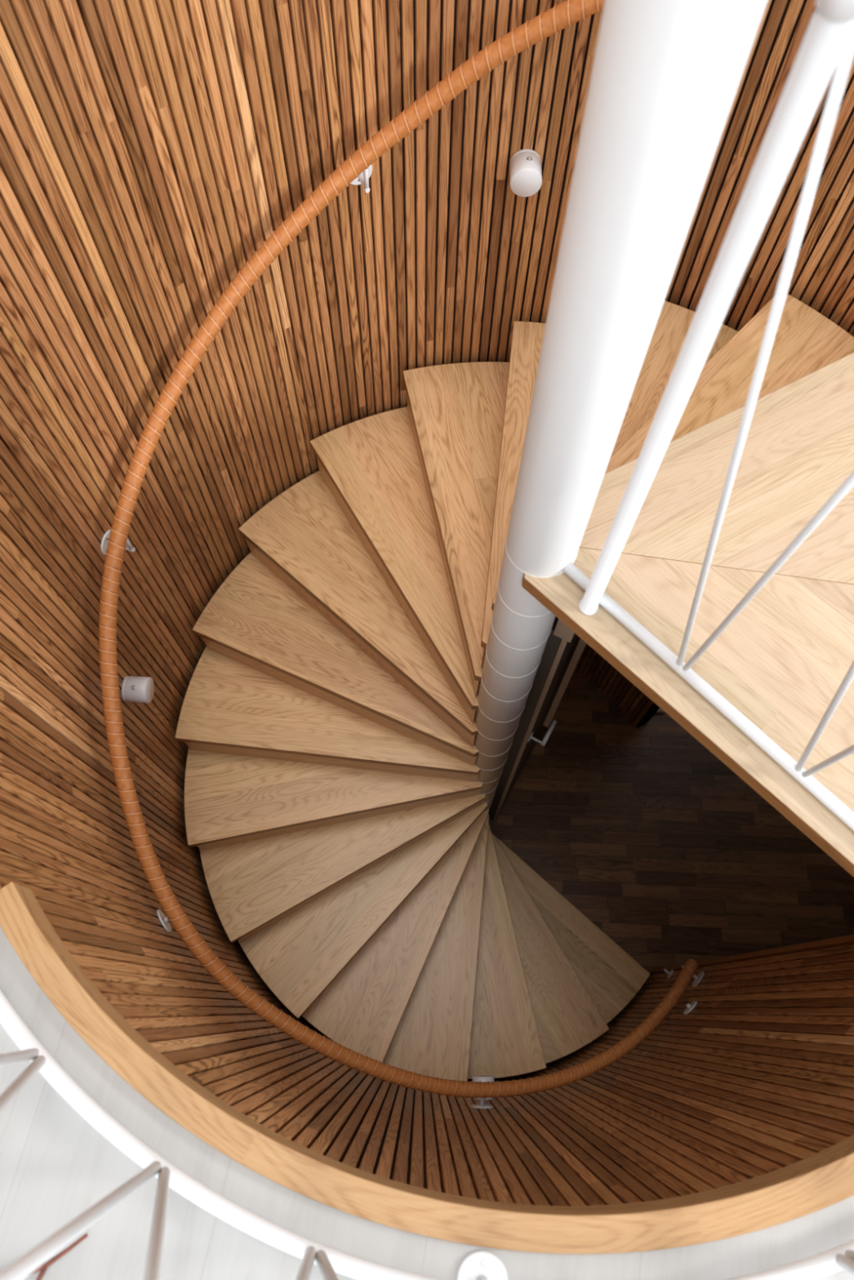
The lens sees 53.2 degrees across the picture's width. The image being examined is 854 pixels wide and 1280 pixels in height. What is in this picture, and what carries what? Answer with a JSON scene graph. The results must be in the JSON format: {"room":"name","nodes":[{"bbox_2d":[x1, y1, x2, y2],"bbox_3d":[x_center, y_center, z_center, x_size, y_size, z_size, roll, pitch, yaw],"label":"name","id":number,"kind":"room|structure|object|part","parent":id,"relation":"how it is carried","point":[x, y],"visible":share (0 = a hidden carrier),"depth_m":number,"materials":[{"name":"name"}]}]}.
{"room":"spiral staircase","nodes":[
{"label":"spiral staircase","id":0,"kind":"room"},
{"bbox_2d":[0,0,853,1205],"bbox_3d":[0.122,-0.044,1.992,2.085,5.410,2.272,1,67,0],"label":"wall","id":1,"kind":"structure","parent":0,"point":[104,289],"depth_m":2.00,"materials":[{"name":"brown wood"}]},
{"bbox_2d":[0,883,5,888],"bbox_3d":[-0.734,-0.025,0.320,0.124,2.370,0.012,-33,71,-14],"label":"trim","id":2,"kind":"structure","parent":1,"relation":"attached to","point":[2,885],"depth_m":1.39,"materials":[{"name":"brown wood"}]},
{"bbox_2d":[121,675,154,702],"bbox_3d":[-0.871,0.149,2.574,0.075,0.080,0.081,1,67,0],"label":"wall spotlight","id":3,"kind":"object","parent":1,"relation":"attached to","point":[135,689],"visible":1,"depth_m":2.54,"materials":[{"name":"white metal"}]},
{"bbox_2d":[97,0,703,1108],"bbox_3d":[0.114,0.105,2.274,1.976,2.961,2.191,1,67,0],"label":"handrail","id":4,"kind":"object","parent":1,"relation":"attached to","point":[357,169],"visible":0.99,"depth_m":2.20,"materials":[{"name":"brown leather"}]},
{"bbox_3d":[-0.855,-0.262,2.296,0.005,0.072,0.072,16,67,6],"label":"wall plate","id":5,"kind":"part","parent":4,"relation":"part of","materials":[{"name":"white paint"}]},
{"bbox_3d":[-0.821,-0.268,2.255,0.077,0.095,0.014,16,67,6],"label":"bracket arm","id":6,"kind":"part","parent":4,"relation":"part of","materials":[{"name":"white paint"}]},
{"bbox_3d":[-0.729,0.780,2.369,0.005,0.072,0.072,-30,70,-13],"label":"wall plate","id":7,"kind":"part","parent":4,"relation":"part of","materials":[{"name":"white paint"}]},
{"bbox_3d":[-0.168,-1.145,2.084,0.072,0.072,0.005,-19,68,-8],"label":"wall plate","id":8,"kind":"part","parent":4,"relation":"part of","materials":[{"name":"white paint"}]},
{"bbox_3d":[-0.155,-1.128,2.042,0.014,0.078,0.075,-19,68,-8],"label":"bracket arm","id":9,"kind":"part","parent":4,"relation":"part of","materials":[{"name":"white paint"}]},
{"bbox_3d":[0.178,1.506,2.756,0.072,0.072,0.005,2,67,0],"label":"wall plate","id":10,"kind":"part","parent":4,"relation":"part of","materials":[{"name":"white paint"}]},
{"bbox_3d":[0.179,1.447,2.698,0.014,0.166,0.069,1,67,0],"label":"bracket arm","id":11,"kind":"part","parent":4,"relation":"part of","materials":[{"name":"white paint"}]},
{"bbox_3d":[1.030,1.285,3.298,0.076,0.100,0.014,38,71,15],"label":"bracket arm","id":12,"kind":"part","parent":4,"relation":"part of","materials":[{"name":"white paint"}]},
{"bbox_3d":[1.057,1.323,3.328,0.005,0.072,0.072,38,71,15],"label":"wall plate","id":13,"kind":"part","parent":4,"relation":"part of","materials":[{"name":"white paint"}]},
{"bbox_2d":[0,881,853,1253],"bbox_3d":[0.114,0.681,1.312,1.700,0.084,0.409,6,67,2],"label":"trim","id":14,"kind":"structure","parent":1,"relation":"attached to","point":[824,1179],"depth_m":1.23,"materials":[{"name":"brown wood"}]},
{"bbox_2d":[471,1075,494,1100],"bbox_3d":[0.201,1.591,3.033,0.080,0.080,0.073,1,67,0],"label":"wall spotlight","id":15,"kind":"object","parent":1,"relation":"attached to","point":[479,1077],"visible":0.39,"depth_m":3.01,"materials":[{"name":"white metal"}]},
{"bbox_2d":[509,148,542,196],"bbox_3d":[0.246,-1.164,2.128,0.080,0.080,0.073,1,67,0],"label":"wall spotlight","id":16,"kind":"object","parent":1,"relation":"attached to","point":[525,165],"visible":1,"depth_m":2.10,"materials":[{"name":"white metal"}]},
{"bbox_2d":[488,616,586,822],"bbox_3d":[0.557,0.141,3.474,0.128,2.530,0.812,27,69,11],"label":"door","id":17,"kind":"structure","parent":1,"relation":"in","point":[563,649],"depth_m":3.01,"materials":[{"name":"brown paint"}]},
{"bbox_3d":[0.430,0.342,3.184,0.063,0.040,0.120,27,69,11],"label":"handle","id":18,"kind":"part","parent":17,"relation":"part of","materials":[{"name":"white metal"}]},
{"bbox_2d":[655,707,664,714],"bbox_3d":[1.258,0.389,4.740,0.120,0.040,0.030,1,67,0],"label":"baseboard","id":19,"kind":"structure","parent":1,"relation":"attached to","point":[660,710],"depth_m":4.72,"materials":[{"name":"brown wood"}]},
{"bbox_2d":[663,968,673,978],"bbox_3d":[1.071,1.480,3.804,0.034,0.044,0.044,36,71,14],"label":"bracket","id":20,"kind":"object","parent":1,"relation":"attached to","point":[669,973],"visible":1,"depth_m":3.80,"materials":[{"name":"white metal"}]},
{"bbox_3d":[1.082,1.488,3.801,0.006,0.044,0.044,36,71,14],"label":"wall plate","id":21,"kind":"part","parent":20,"relation":"part of","materials":[{"name":"white metal"}]},
{"bbox_2d":[683,1000,697,1014],"bbox_3d":[0.955,1.337,3.113,0.066,0.066,0.018,-40,73,-16],"label":"bracket","id":22,"kind":"object","parent":1,"relation":"attached to","point":[689,1006],"visible":1,"depth_m":3.10,"materials":[{"name":"white metal"}]},
{"bbox_2d":[648,933,853,974],"bbox_3d":[1.158,1.071,2.825,0.119,3.010,0.022,34,70,13],"label":"trim","id":23,"kind":"structure","parent":1,"relation":"attached to","point":[846,940],"depth_m":2.73,"materials":[{"name":"brown wood"}]},
{"bbox_2d":[0,925,853,1279],"bbox_3d":[1.146,1.136,1.228,6.597,0.248,3.263,-31,70,-13],"label":"floor","id":24,"kind":"structure","parent":0,"point":[55,1166],"depth_m":1.22,"materials":[{"name":"white"}]},
{"bbox_2d":[28,1233,88,1279],"bbox_3d":[-0.542,0.864,1.190,0.063,0.010,0.128,39,72,15],"label":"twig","id":25,"kind":"object","parent":24,"relation":"on","point":[43,1267],"visible":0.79,"depth_m":1.19,"materials":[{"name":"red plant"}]},
{"bbox_2d":[0,989,853,1279],"bbox_3d":[0.134,0.532,0.786,1.786,1.029,0.421,5,67,2],"label":"railing","id":26,"kind":"object","parent":24,"relation":"on","point":[479,1264],"visible":1,"depth_m":1.17,"materials":[{"name":"white metal"}]},
{"bbox_3d":[0.077,0.892,1.187,0.072,0.006,0.072,1,67,0],"label":"foot plate","id":27,"kind":"part","parent":26,"relation":"part of","materials":[{"name":"white paint"}]},
{"bbox_2d":[488,672,853,1024],"bbox_3d":[1.096,1.060,4.496,5.000,0.050,6.800,1,67,0],"label":"floor","id":28,"kind":"structure","parent":0,"point":[643,830],"depth_m":4.46,"materials":[{"name":"brown wood"}]},
{"bbox_2d":[175,0,853,1081],"bbox_3d":[0.237,-0.079,1.872,2.238,5.660,2.189,32,70,12],"label":"spiral staircase","id":29,"kind":"structure","parent":28,"relation":"on","point":[359,687],"depth_m":2.57,"materials":[{"name":"beige wood"}]},
{"bbox_2d":[562,0,853,831],"bbox_3d":[0.644,0.017,0.983,0.065,1.100,1.146,-42,73,-16],"label":"landing railing","id":30,"kind":"object","parent":29,"relation":"on","point":[828,41],"visible":0.94,"depth_m":0.96,"materials":[{"name":"white metal"}]},
{"bbox_3d":[0.639,0.226,1.477,0.023,0.022,1.137,-40,73,-16],"label":"rail","id":31,"kind":"part","parent":30,"relation":"part of","materials":[{"name":"white metal"}]},
{"bbox_3d":[0.309,-0.272,1.133,0.037,1.050,0.037,1,67,0],"label":"newel post","id":32,"kind":"part","parent":30,"relation":"part of","materials":[{"name":"white metal"}]}
]}

